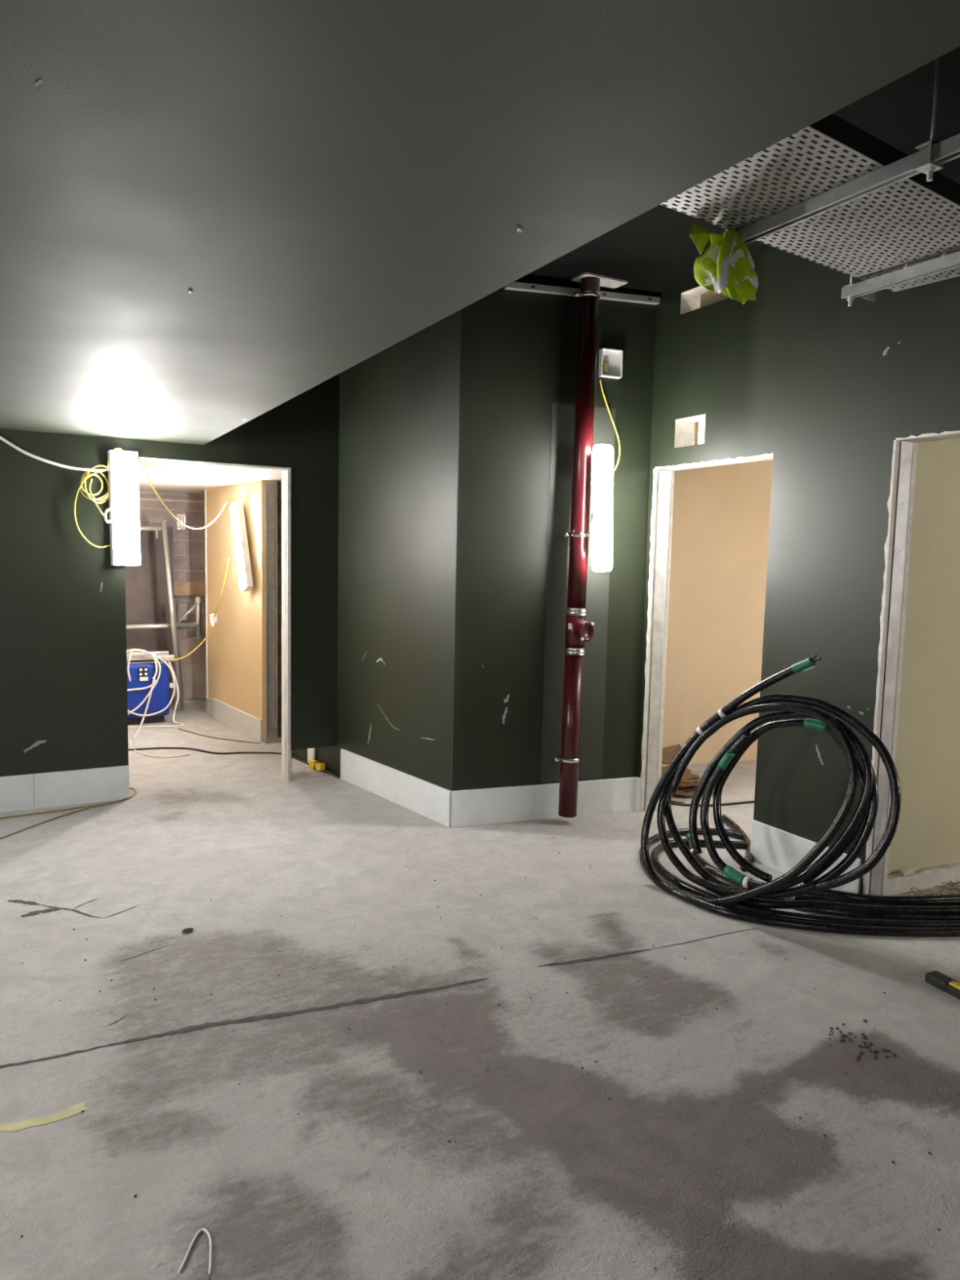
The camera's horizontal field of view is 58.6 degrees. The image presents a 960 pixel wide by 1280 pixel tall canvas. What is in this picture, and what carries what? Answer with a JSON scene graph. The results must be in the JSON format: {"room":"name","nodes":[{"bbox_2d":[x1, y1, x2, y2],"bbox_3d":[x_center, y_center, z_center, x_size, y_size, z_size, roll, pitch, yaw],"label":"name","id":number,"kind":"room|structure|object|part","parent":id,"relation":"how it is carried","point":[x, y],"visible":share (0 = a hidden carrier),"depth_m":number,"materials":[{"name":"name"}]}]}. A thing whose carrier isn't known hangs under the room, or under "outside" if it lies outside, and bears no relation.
{"room":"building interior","nodes":[
{"label":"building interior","id":0,"kind":"room"},
{"bbox_2d":[0,373,339,795],"bbox_3d":[-3.051,-0.542,4.818,4.680,3.120,0.167,-2,6,-29],"label":"wall","id":1,"kind":"structure","parent":0,"point":[64,674],"depth_m":5.17,"materials":[{"name":"green paint"}]},
{"bbox_2d":[0,764,129,813],"bbox_3d":[-3.643,0.932,4.553,3.306,0.211,0.016,-2,6,-29],"label":"baseboard","id":2,"kind":"structure","parent":1,"relation":"attached to","point":[75,787],"depth_m":5.16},
{"bbox_2d":[103,449,141,565],"bbox_3d":[-2.144,-0.787,5.117,0.204,0.682,0.109,-3,7,-35],"label":"light","id":3,"kind":"object","parent":1,"relation":"attached to","point":[123,474],"visible":1,"depth_m":5.08,"materials":[{"name":"white plastic"}]},
{"bbox_2d":[74,448,122,547],"bbox_3d":[-2.258,-0.845,5.077,0.278,0.593,0.054,-2,6,-29],"label":"bundle","id":4,"kind":"object","parent":3,"relation":"hanging from","point":[88,475],"visible":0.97,"depth_m":5.05,"materials":[{"name":"yellow plastic"}]},
{"bbox_2d":[140,464,227,529],"bbox_3d":[-2.087,-0.981,6.181,0.012,0.356,2.040,1,6,-2],"label":"link flex","id":5,"kind":"object","parent":3,"relation":"attached to","point":[141,465],"visible":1,"depth_m":5.78,"materials":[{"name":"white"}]},
{"bbox_2d":[176,514,185,529],"bbox_3d":[-2.241,-0.885,6.407,0.063,0.112,0.020,-2,6,-29],"label":"glove","id":6,"kind":"object","parent":5,"relation":"hanging from","point":[180,516],"visible":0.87,"depth_m":6.40,"materials":[{"name":"white"}]},
{"bbox_2d":[137,457,290,781],"bbox_3d":[-1.729,-0.073,5.506,1.034,2.112,0.018,-2,6,-29],"label":"trim","id":7,"kind":"structure","parent":1,"relation":"attached to","point":[288,637],"depth_m":5.71,"materials":[{"name":"white wood"}]},
{"bbox_2d":[168,626,213,661],"bbox_3d":[-2.589,0.026,7.663,0.392,0.326,0.027,1,6,-4],"label":"feed flex","id":8,"kind":"object","parent":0,"point":[208,634],"visible":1,"depth_m":7.66,"materials":[{"name":"yellow plastic"}]},
{"bbox_2d":[137,461,281,497],"bbox_3d":[-2.376,-1.355,7.110,3.900,0.075,3.354,-2,6,-29],"label":"ceiling","id":9,"kind":"structure","parent":0,"point":[164,477],"depth_m":6.65,"materials":[{"name":"white paint"}]},
{"bbox_2d":[138,490,281,697],"bbox_3d":[-3.125,-0.653,8.630,4.000,2.600,0.119,-2,6,-29],"label":"wall","id":10,"kind":"structure","parent":0,"point":[188,544],"depth_m":8.65,"materials":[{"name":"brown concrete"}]},
{"bbox_2d":[138,497,204,502],"bbox_3d":[-3.306,-1.381,8.377,1.280,0.020,0.012,-2,6,-29],"label":"trim","id":11,"kind":"structure","parent":10,"relation":"attached to","point":[140,499],"depth_m":8.51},
{"bbox_2d":[177,603,186,621],"bbox_3d":[-3.009,-0.280,8.642,0.095,0.180,0.040,-2,6,-29],"label":"block offcut","id":12,"kind":"object","parent":10,"relation":"attached to","point":[181,607],"visible":0.87,"depth_m":8.62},
{"bbox_2d":[170,697,205,704],"bbox_3d":[-3.291,0.634,8.587,1.198,0.040,0.040,-2,6,-29],"label":"baseboard","id":13,"kind":"structure","parent":10,"relation":"attached to","point":[197,700],"depth_m":8.76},
{"bbox_2d":[173,581,204,595],"bbox_3d":[-2.922,-0.521,8.660,0.400,0.142,0.045,-2,6,-29],"label":"plank","id":14,"kind":"object","parent":10,"relation":"attached to","point":[180,588],"visible":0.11,"depth_m":8.63,"materials":[{"name":"brown wood"}]},
{"bbox_2d":[205,480,281,743],"bbox_3d":[-1.917,-0.289,7.593,0.530,2.130,1.535,-3,7,-35],"label":"wall","id":15,"kind":"structure","parent":0,"point":[242,643],"depth_m":7.18,"materials":[{"name":"paint"}]},
{"bbox_2d":[204,489,208,714],"bbox_3d":[-2.529,-0.347,8.100,0.136,2.120,0.033,-2,6,-29],"label":"trim","id":16,"kind":"structure","parent":15,"relation":"attached to","point":[205,491],"depth_m":8.05,"materials":[{"name":"beige wood"}]},
{"bbox_2d":[208,613,217,626],"bbox_3d":[-2.394,-0.181,7.672,0.050,0.112,0.072,3,6,16],"label":"connector","id":17,"kind":"object","parent":15,"relation":"attached to","point":[212,620],"visible":0.98,"depth_m":7.65,"materials":[{"name":"white plastic"}]},
{"bbox_2d":[213,557,230,617],"bbox_3d":[-2.240,-0.444,7.412,0.020,0.550,0.520,-2,6,-31],"label":"drop flex","id":18,"kind":"object","parent":17,"relation":"attached to","point":[228,558],"visible":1,"depth_m":7.37,"materials":[{"name":"yellow plastic"}]},
{"bbox_2d":[206,697,262,742],"bbox_3d":[-2.195,0.684,7.577,0.017,0.185,1.408,-3,7,-35],"label":"baseboard","id":19,"kind":"structure","parent":15,"relation":"attached to","point":[251,726],"depth_m":7.48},
{"bbox_2d":[230,500,253,591],"bbox_3d":[-1.968,-0.774,7.040,0.080,0.742,0.395,-2,7,-33],"label":"light","id":20,"kind":"object","parent":15,"relation":"attached to","point":[241,544],"visible":1,"depth_m":6.99,"materials":[{"name":"white plastic"}]},
{"bbox_2d":[230,502,246,590],"bbox_3d":[-1.971,-0.774,7.037,0.070,0.719,0.372,-2,7,-33],"label":"diffuser","id":21,"kind":"object","parent":20,"relation":"attached to","point":[237,510],"depth_m":7.00,"materials":[{"name":"white plastic"}]},
{"bbox_2d":[291,275,657,826],"bbox_3d":[-0.218,-0.578,5.834,1.551,3.120,2.295,-2,6,-29],"label":"wall","id":22,"kind":"structure","parent":0,"point":[398,412],"depth_m":5.02,"materials":[{"name":"green paint"}]},
{"bbox_2d":[307,747,315,762],"bbox_3d":[-1.236,0.824,6.277,0.016,0.195,0.100,-3,7,-38],"label":"baseboard","id":23,"kind":"structure","parent":22,"relation":"attached to","point":[311,752],"depth_m":6.26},
{"bbox_2d":[340,748,451,826],"bbox_3d":[-0.566,0.916,5.428,0.016,0.211,1.289,-3,7,-38],"label":"baseboard","id":24,"kind":"structure","parent":22,"relation":"attached to","point":[431,801],"depth_m":5.34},
{"bbox_2d":[451,309,461,789],"bbox_3d":[-0.131,-0.583,4.774,0.006,2.900,0.006,-2,6,-29],"label":"trim","id":25,"kind":"structure","parent":22,"relation":"attached to","point":[460,309],"depth_m":4.78,"materials":[{"name":"paint"}]},
{"bbox_2d":[450,777,636,827],"bbox_3d":[0.408,0.967,5.127,1.216,0.211,0.016,-1,6,-20],"label":"baseboard","id":26,"kind":"structure","parent":22,"relation":"attached to","point":[469,807],"depth_m":5.08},
{"bbox_2d":[554,276,599,817],"bbox_3d":[0.552,-0.495,4.913,0.178,3.073,0.229,-2,6,-29],"label":"pipe","id":27,"kind":"object","parent":22,"relation":"attached to","point":[579,631],"visible":1,"depth_m":4.87,"materials":[{"name":"red metal"}]},
{"bbox_2d":[591,444,613,571],"bbox_3d":[0.673,-0.736,4.789,0.101,0.702,0.179,6,8,43],"label":"light","id":28,"kind":"object","parent":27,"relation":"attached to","point":[602,455],"visible":1,"depth_m":4.76,"materials":[{"name":"white plastic"}]},
{"bbox_2d":[591,451,592,564],"bbox_3d":[0.655,-0.739,4.828,0.019,0.632,0.106,6,7,42],"label":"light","id":29,"kind":"object","parent":28,"relation":"on","point":[592,451],"depth_m":4.79,"materials":[{"name":"white plastic"}]},
{"bbox_2d":[504,281,660,305],"bbox_3d":[0.595,-1.973,4.870,0.967,0.062,0.042,-1,6,-20],"label":"bar","id":30,"kind":"object","parent":22,"relation":"attached to","point":[514,286],"visible":0.88,"depth_m":4.83,"materials":[{"name":"grey paint"}]},
{"bbox_2d":[598,347,622,378],"bbox_3d":[0.760,-1.608,4.975,0.136,0.156,0.035,-1,6,-20],"label":"junction box","id":31,"kind":"object","parent":22,"relation":"attached to","point":[611,361],"visible":1,"depth_m":4.98,"materials":[{"name":"white plastic"}]},
{"bbox_2d":[599,378,620,473],"bbox_3d":[0.759,-1.232,5.012,0.170,0.562,0.010,-2,6,-29],"label":"cable","id":32,"kind":"object","parent":31,"relation":"hanging from","point":[601,385],"visible":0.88,"depth_m":5.02,"materials":[{"name":"yellow plastic"}]},
{"bbox_2d":[0,697,959,1279],"bbox_3d":[-0.280,1.173,3.927,8.600,0.001,11.700,-2,6,-29],"label":"floor","id":33,"kind":"structure","parent":0,"point":[557,1179],"depth_m":2.70,"materials":[{"name":"concrete"}]},
{"bbox_2d":[0,795,131,839],"bbox_3d":[-2.415,1.026,4.903,0.072,0.009,1.070,4,6,23],"label":"wire","id":34,"kind":"object","parent":33,"relation":"on","point":[103,804],"visible":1,"depth_m":4.94,"materials":[{"name":"brown"}]},
{"bbox_2d":[0,786,137,818],"bbox_3d":[-2.475,1.001,5.141,0.223,0.009,0.947,6,7,38],"label":"wire","id":35,"kind":"object","parent":33,"relation":"on","point":[135,789],"visible":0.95,"depth_m":5.07,"materials":[{"name":"brown"}]},
{"bbox_2d":[124,526,174,703],"bbox_3d":[-3.372,-0.232,8.379,0.705,1.760,0.040,-2,6,-29],"label":"panel","id":36,"kind":"object","parent":33,"relation":"on","point":[146,587],"visible":0.43,"depth_m":8.40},
{"bbox_2d":[126,651,174,724],"bbox_3d":[-3.136,0.429,7.734,0.667,0.600,0.420,-2,6,-29],"label":"transformer","id":37,"kind":"object","parent":33,"relation":"on","point":[142,668],"visible":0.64,"depth_m":7.62,"materials":[{"name":"blue plastic"}]},
{"bbox_3d":[-2.984,0.301,7.582,0.085,0.130,0.010,-2,6,-29],"label":"socket panel","id":38,"kind":"part","parent":37,"relation":"part of","materials":[{"name":"white plastic"}]},
{"bbox_3d":[-2.979,0.344,7.581,0.070,0.035,0.005,-2,6,-29],"label":"rating plate","id":39,"kind":"part","parent":37,"relation":"part of","materials":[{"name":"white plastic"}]},
{"bbox_3d":[-3.155,0.177,7.707,0.582,0.045,0.340,-2,6,-29],"label":"frame","id":40,"kind":"part","parent":37,"relation":"part of","materials":[{"name":"metal"}]},
{"bbox_3d":[-3.211,0.142,7.856,0.667,0.055,0.020,-2,6,-29],"label":"lifting rail","id":41,"kind":"part","parent":37,"relation":"part of","materials":[{"name":"silver metal"}]},
{"bbox_3d":[-3.058,0.172,7.576,0.667,0.055,0.020,-2,6,-29],"label":"lifting rail","id":42,"kind":"part","parent":37,"relation":"part of","materials":[{"name":"silver metal"}]},
{"bbox_2d":[126,648,183,739],"bbox_3d":[-2.847,0.438,7.400,0.563,0.687,0.759,-2,6,-29],"label":"cables","id":43,"kind":"object","parent":37,"relation":"on","point":[154,682],"visible":0.92,"depth_m":7.59,"materials":[{"name":"white plastic"}]},
{"bbox_2d":[129,739,190,757],"bbox_3d":[-2.596,0.852,6.659,0.790,0.009,0.233,5,7,35],"label":"looped flex","id":44,"kind":"object","parent":33,"relation":"on","point":[130,740],"visible":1,"depth_m":6.47,"materials":[{"name":"white plastic"}]},
{"bbox_2d":[125,520,202,710],"bbox_3d":[-3.102,-0.225,8.113,0.926,1.814,0.184,-2,6,-29],"label":"frame","id":45,"kind":"object","parent":33,"relation":"on","point":[174,625],"visible":0.85,"depth_m":8.17,"materials":[{"name":"silver metal"}]},
{"bbox_2d":[181,927,193,933],"bbox_3d":[-1.196,1.187,3.499,0.048,0.017,0.026,-2,6,-29],"label":"flake","id":46,"kind":"object","parent":33,"relation":"on","point":[186,930],"visible":1,"depth_m":3.49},
{"bbox_2d":[174,635,205,699],"bbox_3d":[-2.929,0.276,8.709,0.400,0.645,0.025,-2,6,-29],"label":"board","id":47,"kind":"object","parent":33,"relation":"on","point":[193,667],"visible":0.5,"depth_m":8.70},
{"bbox_2d":[177,1227,212,1275],"bbox_3d":[-0.614,1.359,1.904,0.072,0.005,0.123,1,6,1],"label":"wire hook","id":48,"kind":"object","parent":33,"relation":"on","point":[202,1228],"visible":1,"depth_m":1.90,"materials":[{"name":"white plastic"}]},
{"bbox_2d":[177,728,261,743],"bbox_3d":[-2.225,0.810,7.179,0.980,0.009,0.081,5,6,30],"label":"thin flex","id":49,"kind":"object","parent":33,"relation":"on","point":[178,728],"visible":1,"depth_m":7.10,"materials":[{"name":"brown"}]},
{"bbox_2d":[128,746,340,778],"bbox_3d":[-1.801,0.885,6.471,1.928,0.014,0.452,3,6,20],"label":"cable","id":50,"kind":"object","parent":33,"relation":"on","point":[154,748],"depth_m":6.61,"materials":[{"name":"black rubber"}]},
{"bbox_2d":[308,760,318,768],"bbox_3d":[-1.211,0.901,6.216,0.037,0.060,0.090,-3,7,-38],"label":"wedge","id":51,"kind":"object","parent":33,"relation":"on","point":[312,762],"visible":0.88,"depth_m":6.19,"materials":[{"name":"yellow plastic"}]},
{"bbox_2d":[315,762,324,771],"bbox_3d":[-1.150,0.910,6.138,0.037,0.060,0.090,-3,7,-38],"label":"wedge","id":52,"kind":"object","parent":33,"relation":"on","point":[319,766],"visible":1,"depth_m":6.11,"materials":[{"name":"yellow plastic"}]},
{"bbox_2d":[20,825,957,1279],"bbox_3d":[0.019,1.260,3.072,3.099,0.010,2.898,-2,6,-29],"label":"grit","id":53,"kind":"object","parent":33,"relation":"on","point":[873,1051],"visible":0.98,"depth_m":2.78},
{"bbox_2d":[661,743,714,797],"bbox_3d":[1.286,0.888,5.947,0.504,0.240,0.698,0,6,-10],"label":"stack","id":54,"kind":"object","parent":33,"relation":"on","point":[689,783],"visible":0.37,"depth_m":5.78,"materials":[{"name":"brown cardboard"}]},
{"bbox_2d":[671,800,754,806],"bbox_3d":[1.709,1.051,5.571,1.151,0.014,0.153,0,6,-9],"label":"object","id":55,"kind":"object","parent":33,"relation":"on","point":[744,802],"visible":0.37,"depth_m":5.49,"materials":[{"name":"black"}]},
{"bbox_2d":[639,653,959,937],"bbox_3d":[1.584,0.618,4.074,1.258,1.171,1.782,-4,7,-41],"label":"cable coil","id":56,"kind":"object","parent":33,"relation":"on","point":[935,915],"visible":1,"depth_m":3.78,"materials":[{"name":"black plastic"}]},
{"bbox_2d":[907,880,959,895],"bbox_3d":[2.203,1.201,4.073,0.493,0.024,0.221,-2,6,-29],"label":"debris","id":57,"kind":"object","parent":33,"relation":"on","point":[948,883],"visible":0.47,"depth_m":4.11,"materials":[{"name":"brown cardboard"}]},
{"bbox_2d":[924,970,959,999],"bbox_3d":[1.792,1.288,3.020,0.062,0.040,0.460,-1,6,-24],"label":"tool","id":58,"kind":"object","parent":33,"relation":"on","point":[936,979],"visible":1,"depth_m":3.16,"materials":[{"name":"black plastic"}]},
{"bbox_2d":[0,0,959,444],"bbox_3d":[-1.462,-1.239,0.917,3.778,0.909,8.036,-2,6,-29],"label":"ceiling","id":59,"kind":"structure","parent":0,"point":[213,212],"depth_m":1.41,"materials":[{"name":"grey paint"}]},
{"bbox_2d":[0,435,108,471],"bbox_3d":[-2.522,-1.117,4.911,0.718,0.260,0.018,-2,6,-29],"label":"cable","id":60,"kind":"object","parent":59,"relation":"hanging from","point":[2,438],"visible":1,"depth_m":4.93,"materials":[{"name":"white plastic"}]},
{"bbox_2d":[662,421,773,765],"bbox_3d":[1.797,-0.601,6.538,2.422,3.120,0.098,-1,6,-18],"label":"wall","id":61,"kind":"structure","parent":0,"point":[720,526],"depth_m":6.52,"materials":[{"name":"beige wood"}]},
{"bbox_2d":[526,46,959,294],"bbox_3d":[2.130,-1.889,3.280,4.822,0.112,8.850,-2,6,-29],"label":"ceiling","id":62,"kind":"structure","parent":0,"point":[655,251],"depth_m":3.87,"materials":[{"name":"black paint"}]},
{"bbox_2d":[726,57,959,245],"bbox_3d":[1.187,-1.533,2.450,0.060,0.503,1.335,-2,6,-29],"label":"strut","id":63,"kind":"object","parent":62,"relation":"hanging from","point":[932,156],"visible":0.7,"depth_m":2.51,"materials":[{"name":"metal"}]},
{"bbox_2d":[689,223,758,304],"bbox_3d":[0.852,-1.313,2.976,0.234,0.240,0.224,3,6,16],"label":"plastic bag","id":64,"kind":"object","parent":63,"relation":"hanging from","point":[726,267],"visible":0.98,"depth_m":2.95,"materials":[{"name":"plastic"}]},
{"bbox_3d":[0.880,-1.597,3.011,0.010,0.498,0.010,6,7,39],"label":"threaded rod","id":65,"kind":"part","parent":63,"relation":"part of","materials":[{"name":"metal"}]},
{"bbox_3d":[1.248,-1.523,2.339,0.010,0.498,0.010,1,6,-6],"label":"threaded rod","id":66,"kind":"part","parent":63,"relation":"part of","materials":[{"name":"metal"}]},
{"bbox_2d":[840,175,959,306],"bbox_3d":[1.729,-1.571,3.053,0.041,0.518,0.975,-2,6,-29],"label":"strut","id":67,"kind":"object","parent":62,"relation":"hanging from","point":[946,262],"visible":0.98,"depth_m":3.26,"materials":[{"name":"metal"}]},
{"bbox_2d":[660,113,959,277],"bbox_3d":[0.884,-1.418,2.618,1.950,0.063,0.587,-3,7,-35],"label":"cable tray","id":68,"kind":"object","parent":67,"relation":"on","point":[833,128],"visible":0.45,"depth_m":2.73,"materials":[{"name":"metal"}]},
{"bbox_3d":[1.510,-1.615,3.452,0.010,0.518,0.010,6,7,39],"label":"threaded rod","id":69,"kind":"part","parent":67,"relation":"part of","materials":[{"name":"metal"}]},
{"bbox_2d":[857,250,959,292],"bbox_3d":[1.801,-1.461,3.272,0.275,0.063,0.587,-3,7,-35],"label":"cable tray","id":70,"kind":"object","parent":67,"relation":"on","point":[930,279],"visible":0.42,"depth_m":3.41,"materials":[{"name":"metal"}]},
{"bbox_2d":[860,292,875,301],"bbox_3d":[1.603,-1.426,3.494,0.102,0.056,0.041,-3,7,-35],"label":"plate","id":71,"kind":"object","parent":70,"relation":"attached to","point":[871,296],"visible":0.21,"depth_m":3.52,"materials":[{"name":"metal"}]},
{"bbox_2d":[637,176,959,895],"bbox_3d":[2.619,-0.183,2.423,0.152,3.120,6.560,-2,6,-29],"label":"wall","id":72,"kind":"structure","parent":0,"point":[807,378],"depth_m":4.11,"materials":[{"name":"green paint"}]},
{"bbox_2d":[635,777,641,812],"bbox_3d":[0.984,0.961,5.318,0.016,0.211,0.038,-2,6,-29],"label":"baseboard","id":73,"kind":"structure","parent":72,"relation":"attached to","point":[638,780],"depth_m":5.31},
{"bbox_2d":[640,468,657,812],"bbox_3d":[1.024,0.022,5.218,0.015,2.100,0.022,-2,6,-29],"label":"trim","id":74,"kind":"structure","parent":72,"relation":"attached to","point":[655,471],"depth_m":5.21,"materials":[{"name":"white wood"}]},
{"bbox_2d":[750,819,862,893],"bbox_3d":[1.587,1.081,4.217,0.016,0.211,0.656,-2,6,-29],"label":"baseboard","id":75,"kind":"structure","parent":72,"relation":"attached to","point":[779,850],"depth_m":4.31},
{"bbox_2d":[654,431,959,469],"bbox_3d":[1.657,-0.905,3.991,0.001,0.015,2.556,-2,6,-29],"label":"trim","id":76,"kind":"structure","parent":72,"relation":"attached to","point":[944,432],"depth_m":4.36,"materials":[{"name":"white wood"}]},
{"bbox_2d":[862,440,898,894],"bbox_3d":[1.786,0.174,3.829,0.015,2.100,0.025,-2,6,-29],"label":"trim","id":77,"kind":"structure","parent":72,"relation":"attached to","point":[891,503],"depth_m":3.79,"materials":[{"name":"white wood"}]},
{"bbox_2d":[887,438,959,873],"bbox_3d":[2.958,-0.412,4.417,2.382,3.035,0.100,-1,6,-23],"label":"wall","id":78,"kind":"structure","parent":0,"point":[927,833],"depth_m":4.08,"materials":[{"name":"beige paint"}]},
{"bbox_2d":[885,862,959,895],"bbox_3d":[2.957,1.143,4.512,2.372,0.093,0.060,-1,6,-23],"label":"baseboard","id":79,"kind":"structure","parent":78,"relation":"attached to","point":[926,877],"depth_m":4.14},
{"bbox_2d":[898,867,914,876],"bbox_3d":[2.042,1.111,4.093,0.071,0.028,0.030,-1,6,-23],"label":"chip","id":80,"kind":"object","parent":79,"relation":"on","point":[905,872],"visible":1,"depth_m":4.08,"materials":[{"name":"white"}]}
]}

